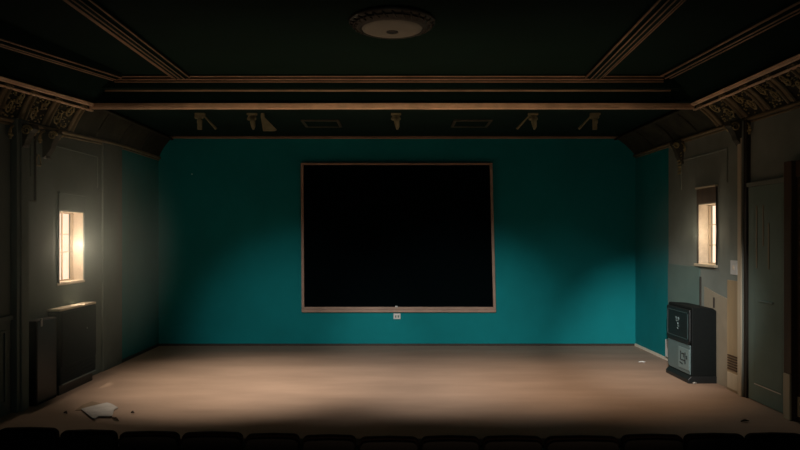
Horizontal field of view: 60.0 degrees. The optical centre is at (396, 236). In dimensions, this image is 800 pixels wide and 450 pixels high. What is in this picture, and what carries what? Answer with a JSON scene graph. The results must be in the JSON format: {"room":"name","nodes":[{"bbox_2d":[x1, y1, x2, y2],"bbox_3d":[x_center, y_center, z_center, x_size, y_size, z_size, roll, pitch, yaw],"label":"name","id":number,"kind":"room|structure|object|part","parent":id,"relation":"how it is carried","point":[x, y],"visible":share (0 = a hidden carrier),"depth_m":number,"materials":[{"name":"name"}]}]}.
{"room":"auditorium","nodes":[
{"label":"auditorium","id":0,"kind":"room"},
{"bbox_2d":[0,47,109,100],"bbox_3d":[-3.895,-1.817,6.994,0.453,0.572,3.589,0,0,8],"label":"ceiling","id":1,"kind":"structure","parent":0,"point":[14,64],"depth_m":7.57,"materials":[{"name":"black paint"}]},
{"bbox_2d":[0,120,158,417],"bbox_3d":[-4.200,0.225,3.900,0.280,4.750,15.800,0,0,0],"label":"wall","id":2,"kind":"structure","parent":0,"point":[69,171],"depth_m":9.09,"materials":[{"name":"grey paint"}]},
{"bbox_2d":[0,315,12,406],"bbox_3d":[-4.045,1.275,6.390,0.030,0.910,1.780,0,0,0],"label":"wainscot","id":3,"kind":"structure","parent":2,"relation":"attached to","point":[10,317],"depth_m":7.15,"materials":[{"name":"grey paint"}]},
{"bbox_2d":[11,118,28,412],"bbox_3d":[-4.015,0.300,7.400,0.090,3.100,0.240,0,0,0],"label":"pilaster","id":4,"kind":"object","parent":2,"relation":"attached to","point":[19,154],"visible":1,"depth_m":7.32,"materials":[{"name":"grey paint"}]},
{"bbox_2d":[8,124,39,147],"bbox_3d":[-3.955,-0.942,7.400,0.208,0.516,0.457,0,0,0],"label":"corbel","id":5,"kind":"object","parent":4,"relation":"attached to","point":[29,131],"visible":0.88,"depth_m":7.34,"materials":[{"name":"paint"}]},
{"bbox_2d":[29,135,36,201],"bbox_3d":[-4.048,-0.810,7.660,0.024,0.840,0.200,0,0,0],"label":"trim","id":6,"kind":"structure","parent":2,"relation":"attached to","point":[35,137],"depth_m":7.75,"materials":[{"name":"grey wood"}]},
{"bbox_2d":[38,130,63,159],"bbox_3d":[-3.965,-1.062,7.980,0.188,0.337,0.413,0,0,0],"label":"corbel","id":7,"kind":"object","parent":2,"relation":"attached to","point":[50,138],"visible":1,"depth_m":7.92,"materials":[{"name":"paint"}]},
{"bbox_2d":[30,139,98,187],"bbox_3d":[-4.054,-0.882,8.530,0.012,0.425,1.740,0,0,0],"label":"trim","id":8,"kind":"structure","parent":2,"relation":"attached to","point":[32,139],"depth_m":8.97,"materials":[{"name":"grey paint"}]},
{"bbox_2d":[47,302,95,395],"bbox_3d":[-3.974,1.345,8.520,0.170,1.010,0.950,0,0,0],"label":"wall heater","id":9,"kind":"object","parent":2,"relation":"attached to","point":[76,323],"visible":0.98,"depth_m":8.40,"materials":[{"name":"grey metal"}]},
{"bbox_3d":[-3.904,1.202,8.520,0.013,0.635,0.920,0,0,0],"label":"panel","id":10,"kind":"part","parent":9,"relation":"part of","materials":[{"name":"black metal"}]},
{"bbox_2d":[57,191,86,285],"bbox_3d":[-4.143,0.020,8.645,0.235,1.130,0.730,0,0,0],"label":"window","id":11,"kind":"structure","parent":2,"relation":"in","point":[67,201],"depth_m":8.91,"materials":[{"name":"grey"}]},
{"bbox_3d":[-4.255,0.120,8.640,0.010,0.870,0.660,0,0,0],"label":"pane","id":12,"kind":"part","parent":11,"relation":"part of","materials":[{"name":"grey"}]},
{"bbox_3d":[-4.205,0.120,8.640,0.030,0.870,0.660,0,0,0],"label":"frame","id":13,"kind":"part","parent":11,"relation":"part of","materials":[{"name":"beige paint"}]},
{"bbox_3d":[-4.137,0.568,8.645,0.166,0.034,0.730,0,0,0],"label":"sill","id":14,"kind":"part","parent":11,"relation":"part of","materials":[{"name":"beige paint"}]},
{"bbox_3d":[-4.050,-0.422,8.640,0.020,0.205,0.700,0,0,0],"label":"header panel","id":15,"kind":"part","parent":11,"relation":"part of","materials":[{"name":"grey paint"}]},
{"bbox_2d":[0,74,172,160],"bbox_3d":[-3.951,-1.419,8.500,0.318,0.642,6.600,0,0,0],"label":"cove","id":16,"kind":"object","parent":2,"relation":"attached to","point":[44,107],"visible":1,"depth_m":8.46,"materials":[{"name":"paint"}]},
{"bbox_3d":[-3.869,-1.571,6.970,0.052,0.224,3.543,0,0,2],"label":"moulding","id":17,"kind":"part","parent":16,"relation":"part of","materials":[{"name":"brown wood"}]},
{"bbox_3d":[-3.912,-1.516,7.000,0.039,0.195,3.602,0,0,1],"label":"moulding","id":18,"kind":"part","parent":16,"relation":"part of","materials":[{"name":"brown wood"}]},
{"bbox_3d":[-4.046,-1.233,8.500,0.052,0.269,6.600,0,0,0],"label":"moulding","id":19,"kind":"part","parent":16,"relation":"part of","materials":[{"name":"paint"}]},
{"bbox_3d":[-3.828,-1.664,10.270,0.040,0.041,3.060,0,0,0],"label":"moulding","id":20,"kind":"part","parent":16,"relation":"part of","materials":[{"name":"paint"}]},
{"bbox_2d":[102,139,121,371],"bbox_3d":[-4.048,0.250,9.850,0.025,3.200,0.660,0,0,0],"label":"pilaster","id":21,"kind":"object","parent":2,"relation":"attached to","point":[111,154],"visible":1,"depth_m":9.76,"materials":[{"name":"grey paint"}]},
{"bbox_2d":[122,343,158,362],"bbox_3d":[-4.050,1.830,10.990,0.020,0.040,1.580,0,0,0],"label":"baseboard","id":22,"kind":"structure","parent":2,"relation":"attached to","point":[156,345],"depth_m":10.89,"materials":[{"name":"brown wood"}]},
{"bbox_2d":[102,75,682,89],"bbox_3d":[-0.075,-1.930,8.670,7.750,0.160,0.140,0,0,0],"label":"ceiling beam","id":23,"kind":"structure","parent":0,"point":[668,84],"depth_m":8.60,"materials":[{"name":"brown wood"}]},
{"bbox_2d":[104,90,670,91],"bbox_3d":[-0.150,-1.852,8.716,7.180,0.042,0.038,0,0,0],"label":"trim","id":24,"kind":"structure","parent":23,"relation":"attached to","point":[105,90],"depth_m":8.71,"materials":[{"name":"brown wood"}]},
{"bbox_2d":[114,76,663,81],"bbox_3d":[-0.100,-1.952,8.571,6.800,0.075,0.038,0,0,0],"label":"trim","id":25,"kind":"structure","parent":23,"relation":"attached to","point":[122,76],"depth_m":8.57,"materials":[{"name":"brown wood"}]},
{"bbox_2d":[0,0,792,74],"bbox_3d":[0.000,-2.055,2.300,8.400,0.090,12.600,0,0,0],"label":"ceiling","id":26,"kind":"structure","parent":0,"point":[202,37],"depth_m":6.81,"materials":[{"name":"black paint"}]},
{"bbox_2d":[0,22,121,80],"bbox_3d":[-3.713,-1.923,6.850,0.192,0.375,3.340,0,0,9],"label":"rib","id":27,"kind":"object","parent":26,"relation":"attached to","point":[12,38],"visible":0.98,"depth_m":7.15,"materials":[{"name":"paint"}]},
{"bbox_2d":[63,0,189,79],"bbox_3d":[-2.664,-2.033,6.580,0.243,0.195,3.961,0,0,0],"label":"rib","id":28,"kind":"object","parent":26,"relation":"attached to","point":[93,10],"visible":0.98,"depth_m":6.72,"materials":[{"name":"paint"}]},
{"bbox_2d":[349,6,434,38],"bbox_3d":[-0.046,-1.946,6.410,0.800,0.127,0.800,0,0,0],"label":"ceiling lamp","id":29,"kind":"object","parent":26,"relation":"attached to","point":[388,22],"visible":1,"depth_m":6.22,"materials":[{"name":"brown metal"}]},
{"bbox_2d":[361,20,422,37],"bbox_3d":[-0.046,-1.915,6.410,0.572,0.041,0.572,0,0,0],"label":"diffuser","id":30,"kind":"object","parent":29,"relation":"attached to","point":[372,28],"depth_m":6.33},
{"bbox_2d":[585,0,685,79],"bbox_3d":[2.332,-2.033,6.580,0.229,0.195,3.966,0,0,3],"label":"rib","id":31,"kind":"object","parent":26,"relation":"attached to","point":[658,11],"visible":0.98,"depth_m":6.72,"materials":[{"name":"paint"}]},
{"bbox_2d":[660,0,799,78],"bbox_3d":[3.407,-2.032,6.850,0.192,0.196,3.305,0,0,-3],"label":"rib","id":32,"kind":"object","parent":26,"relation":"attached to","point":[791,9],"visible":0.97,"depth_m":6.83,"materials":[{"name":"paint"}]},
{"bbox_2d":[159,139,634,343],"bbox_3d":[0.000,-0.140,11.900,8.720,4.020,0.200,0,0,0],"label":"wall","id":33,"kind":"structure","parent":0,"point":[230,229],"depth_m":11.80,"materials":[{"name":"teal paint"}]},
{"bbox_2d":[169,136,617,138],"bbox_3d":[0.000,-1.690,11.767,8.120,0.051,0.066,0,0,0],"label":"crown molding","id":34,"kind":"structure","parent":33,"relation":"attached to","point":[172,137],"depth_m":11.74,"materials":[{"name":"brown wood"}]},
{"bbox_2d":[159,344,634,345],"bbox_3d":[0.000,1.833,11.790,8.120,0.035,0.020,0,0,0],"label":"baseboard","id":35,"kind":"structure","parent":33,"relation":"attached to","point":[159,344],"depth_m":11.78,"materials":[{"name":"brown wood"}]},
{"bbox_2d":[393,313,400,318],"bbox_3d":[0.000,1.347,11.783,0.120,0.095,0.033,0,0,0],"label":"wall outlet","id":36,"kind":"object","parent":33,"relation":"attached to","point":[395,315],"visible":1,"depth_m":11.77,"materials":[{"name":"white plastic"}]},
{"bbox_2d":[301,163,495,311],"bbox_3d":[0.022,0.010,11.751,3.305,2.530,0.092,0,0,0],"label":"screen","id":37,"kind":"object","parent":33,"relation":"attached to","point":[376,237],"visible":1,"depth_m":11.76,"materials":[{"name":"black"}]},
{"bbox_3d":[-1.600,-0.013,11.761,0.060,2.416,0.072,0,0,0],"label":"rail","id":38,"kind":"part","parent":37,"relation":"part of","materials":[{"name":"brown wood"}]},
{"bbox_3d":[-0.007,-1.238,11.761,3.245,0.034,0.072,0,0,0],"label":"rail","id":39,"kind":"part","parent":37,"relation":"part of","materials":[{"name":"brown wood"}]},
{"bbox_3d":[1.623,-0.013,11.761,0.105,2.416,0.072,0,0,0],"label":"rail","id":40,"kind":"part","parent":37,"relation":"part of","materials":[{"name":"brown wood"}]},
{"bbox_2d":[0,346,799,444],"bbox_3d":[0.000,1.880,9.080,8.120,0.060,5.440,0,0,0],"label":"floor","id":41,"kind":"structure","parent":0,"point":[419,392],"depth_m":8.14,"materials":[{"name":"brown wood"}]},
{"bbox_2d":[29,317,56,405],"bbox_3d":[-3.991,1.375,7.795,0.135,0.950,0.460,0,0,0],"label":"locker","id":42,"kind":"object","parent":41,"relation":"on","point":[42,331],"visible":0.94,"depth_m":7.69,"materials":[{"name":"grey metal"}]},
{"bbox_3d":[-3.937,1.375,7.795,0.007,0.890,0.430,0,0,0],"label":"locker door","id":43,"kind":"part","parent":42,"relation":"part of","materials":[{"name":"black plastic"}]},
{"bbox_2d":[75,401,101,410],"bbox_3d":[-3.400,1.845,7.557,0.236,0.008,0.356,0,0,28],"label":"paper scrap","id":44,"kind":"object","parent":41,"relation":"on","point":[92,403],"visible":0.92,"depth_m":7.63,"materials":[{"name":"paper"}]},
{"bbox_2d":[81,403,117,418],"bbox_3d":[-3.106,1.835,7.320,0.340,0.022,0.651,0,0,-37],"label":"paper","id":45,"kind":"object","parent":41,"relation":"on","point":[104,409],"visible":1,"depth_m":7.33,"materials":[{"name":"white paper"}]},
{"bbox_2d":[666,302,716,383],"bbox_3d":[3.855,1.368,9.111,0.364,0.964,0.798,0,0,0],"label":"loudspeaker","id":46,"kind":"object","parent":41,"relation":"on","point":[691,328],"visible":1,"depth_m":8.76,"materials":[{"name":"black plastic"}]},
{"bbox_3d":[3.709,1.150,9.130,0.028,0.450,0.740,0,0,0],"label":"panel","id":47,"kind":"part","parent":46,"relation":"part of","materials":[{"name":"black plastic"}]},
{"bbox_3d":[3.715,1.562,9.130,0.016,0.375,0.720,0,0,0],"label":"panel","id":48,"kind":"part","parent":46,"relation":"part of","materials":[{"name":"grey metal"}]},
{"bbox_3d":[3.703,1.565,8.943,0.012,0.270,0.335,0,0,0],"label":"control plate","id":49,"kind":"part","parent":46,"relation":"part of","materials":[{"name":"silver metal"}]},
{"bbox_2d":[90,14,799,135],"bbox_3d":[-0.075,-1.910,8.500,7.750,0.400,6.600,0,0,0],"label":"ceiling","id":50,"kind":"structure","parent":0,"point":[170,122],"depth_m":9.83,"materials":[{"name":"paint"}]},
{"bbox_2d":[194,113,216,129],"bbox_3d":[-2.638,-1.594,9.558,0.316,0.232,0.064,0,0,0],"label":"bracket","id":51,"kind":"object","parent":50,"relation":"hanging from","point":[199,116],"visible":1,"depth_m":9.54,"materials":[{"name":"paint"}]},
{"bbox_2d":[247,113,256,129],"bbox_3d":[-2.000,-1.593,9.551,0.140,0.233,0.078,0,0,0],"label":"bracket","id":52,"kind":"object","parent":50,"relation":"hanging from","point":[251,117],"visible":1,"depth_m":9.53,"materials":[{"name":"paint"}]},
{"bbox_2d":[261,113,276,130],"bbox_3d":[-1.767,-1.585,9.560,0.218,0.250,0.040,0,0,0],"label":"wedge","id":53,"kind":"object","parent":50,"relation":"hanging from","point":[266,125],"visible":1,"depth_m":9.54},
{"bbox_2d":[301,120,341,127],"bbox_3d":[-1.125,-1.700,10.400,0.560,0.020,0.600,0,0,0],"label":"ceiling vent","id":54,"kind":"object","parent":50,"relation":"in","point":[307,123],"visible":1,"depth_m":10.35,"materials":[{"name":"metal"}]},
{"bbox_2d":[99,90,674,102],"bbox_3d":[-0.125,-1.765,8.746,7.250,0.170,0.022,0,0,0],"label":"fascia","id":55,"kind":"object","parent":50,"relation":"attached to","point":[106,97],"visible":0.86,"depth_m":8.74,"materials":[{"name":"brown wood"}]},
{"bbox_2d":[89,103,694,108],"bbox_3d":[-0.065,-1.643,8.721,7.590,0.081,0.074,0,0,0],"label":"trim","id":56,"kind":"structure","parent":55,"relation":"attached to","point":[96,105],"depth_m":8.69,"materials":[{"name":"brown wood"}]},
{"bbox_2d":[391,113,400,129],"bbox_3d":[-0.014,-1.593,9.551,0.140,0.233,0.078,0,0,0],"label":"bracket","id":57,"kind":"object","parent":50,"relation":"hanging from","point":[396,118],"visible":1,"depth_m":9.53,"materials":[{"name":"paint"}]},
{"bbox_2d":[451,120,491,127],"bbox_3d":[1.111,-1.700,10.400,0.560,0.020,0.600,0,0,0],"label":"ceiling vent","id":58,"kind":"object","parent":50,"relation":"in","point":[456,123],"visible":1,"depth_m":10.35,"materials":[{"name":"metal"}]},
{"bbox_2d":[516,113,537,129],"bbox_3d":[1.792,-1.593,9.551,0.307,0.233,0.078,0,0,0],"label":"bracket","id":59,"kind":"object","parent":50,"relation":"hanging from","point":[532,117],"visible":1,"depth_m":9.54,"materials":[{"name":"paint"}]},
{"bbox_2d":[578,113,600,129],"bbox_3d":[2.648,-1.594,9.558,0.307,0.232,0.064,0,0,0],"label":"bracket","id":60,"kind":"object","parent":50,"relation":"hanging from","point":[594,116],"visible":1,"depth_m":9.54,"materials":[{"name":"paint"}]},
{"bbox_2d":[635,51,799,357],"bbox_3d":[4.200,0.225,3.900,0.280,4.750,15.800,0,0,0],"label":"wall","id":61,"kind":"structure","parent":0,"point":[775,140],"depth_m":9.86,"materials":[{"name":"grey paint"}]},
{"bbox_2d":[635,343,667,360],"bbox_3d":[4.050,1.830,11.070,0.020,0.040,1.420,0,0,0],"label":"baseboard","id":62,"kind":"structure","parent":61,"relation":"attached to","point":[636,345],"depth_m":11.00,"materials":[{"name":"beige paint"}]},
{"bbox_2d":[669,141,685,174],"bbox_3d":[3.976,-1.124,9.850,0.167,0.471,0.370,0,0,0],"label":"corbel","id":63,"kind":"object","parent":61,"relation":"attached to","point":[678,147],"visible":1,"depth_m":9.80,"materials":[{"name":"paint"}]},
{"bbox_2d":[668,264,699,304],"bbox_3d":[4.054,1.125,9.815,0.012,1.450,1.090,0,0,0],"label":"wall panel","id":64,"kind":"object","parent":61,"relation":"attached to","point":[683,280],"visible":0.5,"depth_m":9.79,"materials":[{"name":"grey paint"}]},
{"bbox_2d":[665,339,667,356],"bbox_3d":[4.021,1.650,10.200,0.050,0.260,0.260,0,0,0],"label":"junction box","id":65,"kind":"object","parent":64,"relation":"attached to","point":[666,340],"visible":0.28,"depth_m":10.28,"materials":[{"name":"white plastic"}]},
{"bbox_2d":[699,277,700,305],"bbox_3d":[4.051,1.190,9.255,0.018,1.320,0.030,0,0,0],"label":"batten","id":66,"kind":"object","parent":61,"relation":"attached to","point":[699,277],"visible":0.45,"depth_m":9.24,"materials":[{"name":"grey wood"}]},
{"bbox_2d":[680,148,727,189],"bbox_3d":[4.054,-0.882,9.200,0.012,0.425,1.400,0,0,0],"label":"trim","id":67,"kind":"structure","parent":61,"relation":"attached to","point":[726,149],"depth_m":8.85,"materials":[{"name":"grey paint"}]},
{"bbox_2d":[694,184,717,267],"bbox_3d":[4.135,-0.138,9.070,0.250,1.055,0.600,0,0,0],"label":"window","id":68,"kind":"structure","parent":61,"relation":"in","point":[705,194],"depth_m":9.31,"materials":[{"name":"grey"}]},
{"bbox_3d":[4.115,0.373,9.070,0.210,0.034,0.600,0,0,0],"label":"sill","id":69,"kind":"part","parent":68,"relation":"part of","materials":[{"name":"beige wood"}]},
{"bbox_3d":[4.050,-0.542,9.065,0.020,0.205,0.570,0,0,0],"label":"header panel","id":70,"kind":"part","parent":68,"relation":"part of","materials":[{"name":"brown wood"}]},
{"bbox_3d":[4.205,-0.037,9.065,0.030,0.795,0.530,0,0,0],"label":"frame","id":71,"kind":"part","parent":68,"relation":"part of","materials":[{"name":"beige paint"}]},
{"bbox_3d":[4.255,-0.037,9.065,0.010,0.795,0.530,0,0,0],"label":"pane","id":72,"kind":"part","parent":68,"relation":"part of","materials":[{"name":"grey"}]},
{"bbox_2d":[614,52,799,157],"bbox_3d":[3.893,-1.511,8.500,0.435,0.458,6.600,0,0,0],"label":"cove","id":73,"kind":"object","parent":61,"relation":"attached to","point":[775,87],"visible":0.98,"depth_m":8.07,"materials":[{"name":"paint"}]},
{"bbox_3d":[3.718,-1.664,10.270,0.040,0.040,3.060,0,0,0],"label":"moulding","id":74,"kind":"part","parent":73,"relation":"part of","materials":[{"name":"paint"}]},
{"bbox_3d":[4.048,-1.342,8.500,0.062,0.120,6.600,0,0,0],"label":"moulding","id":75,"kind":"part","parent":73,"relation":"part of","materials":[{"name":"paint"}]},
{"bbox_3d":[3.702,-1.660,6.970,0.054,0.043,3.540,0,0,0],"label":"moulding","id":76,"kind":"part","parent":73,"relation":"part of","materials":[{"name":"brown wood"}]},
{"bbox_3d":[3.779,-1.613,7.000,0.039,0.028,3.600,0,0,0],"label":"moulding","id":77,"kind":"part","parent":73,"relation":"part of","materials":[{"name":"brown wood"}]},
{"bbox_2d":[704,286,726,387],"bbox_3d":[4.044,1.250,8.805,0.030,1.199,0.650,0,0,0],"label":"board","id":78,"kind":"object","parent":61,"relation":"attached to","point":[713,300],"visible":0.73,"depth_m":8.67,"materials":[{"name":"brown wood"}]},
{"bbox_2d":[729,120,743,396],"bbox_3d":[4.030,0.250,8.220,0.060,3.200,0.400,0,0,0],"label":"pilaster","id":79,"kind":"object","parent":61,"relation":"attached to","point":[732,147],"visible":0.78,"depth_m":8.25,"materials":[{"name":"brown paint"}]},
{"bbox_2d":[727,280,736,392],"bbox_3d":[4.014,1.185,8.275,0.032,1.330,0.290,0,0,0],"label":"panel","id":80,"kind":"object","parent":79,"relation":"attached to","point":[731,284],"visible":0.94,"depth_m":8.28,"materials":[{"name":"beige wood"}]},
{"bbox_2d":[730,260,736,274],"bbox_3d":[4.019,0.365,8.270,0.022,0.170,0.160,0,0,0],"label":"light switch","id":81,"kind":"object","parent":79,"relation":"attached to","point":[733,264],"visible":1,"depth_m":8.27,"materials":[{"name":"white plastic"}]},
{"bbox_2d":[737,138,741,396],"bbox_3d":[3.994,0.350,8.072,0.017,3.000,0.085,0,0,0],"label":"trim strip","id":82,"kind":"object","parent":79,"relation":"attached to","point":[739,146],"visible":1,"depth_m":8.06,"materials":[{"name":"brown wood"}]},
{"bbox_2d":[724,121,751,145],"bbox_3d":[3.955,-1.024,8.100,0.208,0.651,0.457,0,0,0],"label":"corbel","id":83,"kind":"object","parent":61,"relation":"attached to","point":[734,128],"visible":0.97,"depth_m":8.04,"materials":[{"name":"paint"}]},
{"bbox_2d":[744,119,750,397],"bbox_3d":[4.035,0.250,7.987,0.050,3.200,0.065,0,0,0],"label":"trim strip","id":84,"kind":"object","parent":61,"relation":"attached to","point":[747,137],"visible":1,"depth_m":7.96,"materials":[{"name":"brown wood"}]},
{"bbox_2d":[747,177,783,412],"bbox_3d":[4.035,0.613,7.532,0.050,2.465,0.845,0,0,0],"label":"door","id":85,"kind":"structure","parent":61,"relation":"in","point":[765,197],"depth_m":7.54,"materials":[{"name":"grey green paint"},{"name":"wood"}]},
{"bbox_3d":[4.030,0.610,7.540,0.004,2.040,0.580,0,0,0],"label":"panel moulding","id":86,"kind":"part","parent":85,"relation":"part of","materials":[{"name":"grey paint"}]},
{"bbox_2d":[783,373,790,420],"bbox_3d":[3.965,1.620,7.040,0.020,0.460,0.120,0,0,0],"label":"plinth","id":87,"kind":"object","parent":61,"relation":"attached to","point":[786,377],"visible":1,"depth_m":7.02,"materials":[{"name":"beige wood"}]},
{"bbox_2d":[784,160,799,419],"bbox_3d":[4.015,0.540,6.610,0.090,2.620,1.020,0,0,0],"label":"door frame","id":88,"kind":"structure","parent":61,"relation":"attached to","point":[791,168],"depth_m":6.98,"materials":[{"name":"brown wood"}]},
{"bbox_2d":[797,177,799,421],"bbox_3d":[4.037,0.625,6.610,0.045,2.450,0.740,0,0,0],"label":"door","id":89,"kind":"structure","parent":61,"relation":"in","point":[798,178],"depth_m":6.96,"materials":[{"name":"brown wood"}]},
{"bbox_3d":[4.022,1.700,6.610,0.017,0.200,0.680,0,0,0],"label":"kick plate","id":90,"kind":"part","parent":89,"relation":"part of","materials":[{"name":"metal"}]},
{"bbox_3d":[0.000,2.650,1.180,8.120,0.100,10.360,0,0,0],"label":"floor","id":91,"kind":"structure","parent":0,"visible":0},
{"bbox_2d":[0,427,59,449],"bbox_3d":[-3.242,2.137,6.175,0.516,0.926,0.257,0,0,0],"label":"seat","id":92,"kind":"object","parent":91,"relation":"on","point":[11,438],"visible":0.81,"depth_m":6.06,"materials":[{"name":"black fabric"}]},
{"bbox_2d":[60,429,118,449],"bbox_3d":[-2.678,2.137,6.097,0.484,0.926,0.257,0,0,0],"label":"seat","id":93,"kind":"object","parent":91,"relation":"on","point":[83,439],"visible":0.87,"depth_m":5.98,"materials":[{"name":"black fabric"}]},
{"bbox_2d":[119,431,181,449],"bbox_3d":[-2.134,2.137,6.051,0.514,0.926,0.257,0,0,0],"label":"seat","id":94,"kind":"object","parent":91,"relation":"on","point":[128,440],"visible":0.89,"depth_m":5.93,"materials":[{"name":"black fabric"}]},
{"bbox_2d":[182,431,245,449],"bbox_3d":[-1.586,2.137,6.036,0.522,0.926,0.257,0,0,0],"label":"seat","id":95,"kind":"object","parent":91,"relation":"on","point":[204,440],"visible":0.94,"depth_m":5.92,"materials":[{"name":"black fabric"}]},
{"bbox_2d":[246,433,301,449],"bbox_3d":[-1.061,2.137,5.992,0.458,0.926,0.257,0,0,0],"label":"seat","id":96,"kind":"object","parent":91,"relation":"on","point":[254,441],"visible":0.98,"depth_m":5.87,"materials":[{"name":"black fabric"}]},
{"bbox_2d":[302,434,356,449],"bbox_3d":[-0.573,2.137,5.947,0.455,0.926,0.257,0,0,0],"label":"seat","id":97,"kind":"object","parent":91,"relation":"on","point":[320,441],"visible":1,"depth_m":5.83,"materials":[{"name":"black fabric"}]},
{"bbox_2d":[359,436,418,449],"bbox_3d":[-0.067,2.137,5.904,0.501,0.926,0.257,0,0,0],"label":"seat","id":98,"kind":"object","parent":91,"relation":"on","point":[367,442],"visible":1,"depth_m":5.78,"materials":[{"name":"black fabric"}]},
{"bbox_2d":[420,435,479,449],"bbox_3d":[0.448,2.137,5.918,0.494,0.926,0.257,0,0,0],"label":"seat","id":99,"kind":"object","parent":91,"relation":"on","point":[438,442],"visible":1,"depth_m":5.79,"materials":[{"name":"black fabric"}]},
{"bbox_2d":[480,435,541,449],"bbox_3d":[0.972,2.137,5.918,0.503,0.926,0.257,0,0,0],"label":"seat","id":100,"kind":"object","parent":91,"relation":"on","point":[500,442],"visible":1,"depth_m":5.79,"materials":[{"name":"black fabric"}]},
{"bbox_2d":[542,435,618,449],"bbox_3d":[1.558,2.137,5.918,0.620,0.926,0.257,0,0,0],"label":"seat","id":101,"kind":"object","parent":91,"relation":"on","point":[566,442],"visible":0.98,"depth_m":5.79,"materials":[{"name":"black fabric"}]},
{"bbox_2d":[619,434,682,449],"bbox_3d":[2.165,2.137,5.962,0.515,0.926,0.257,0,0,0],"label":"seat","id":102,"kind":"object","parent":91,"relation":"on","point":[628,441],"visible":0.92,"depth_m":5.84,"materials":[{"name":"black fabric"}]},
{"bbox_2d":[683,433,744,449],"bbox_3d":[2.707,2.137,5.992,0.509,0.926,0.257,0,0,0],"label":"seat","id":103,"kind":"object","parent":91,"relation":"on","point":[691,441],"visible":0.91,"depth_m":5.87,"materials":[{"name":"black fabric"}]},
{"bbox_2d":[744,432,799,449],"bbox_3d":[3.228,2.137,6.006,0.485,0.926,0.257,0,0,0],"label":"seat","id":104,"kind":"object","parent":91,"relation":"on","point":[763,440],"visible":0.8,"depth_m":5.88,"materials":[{"name":"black fabric"}]}
]}

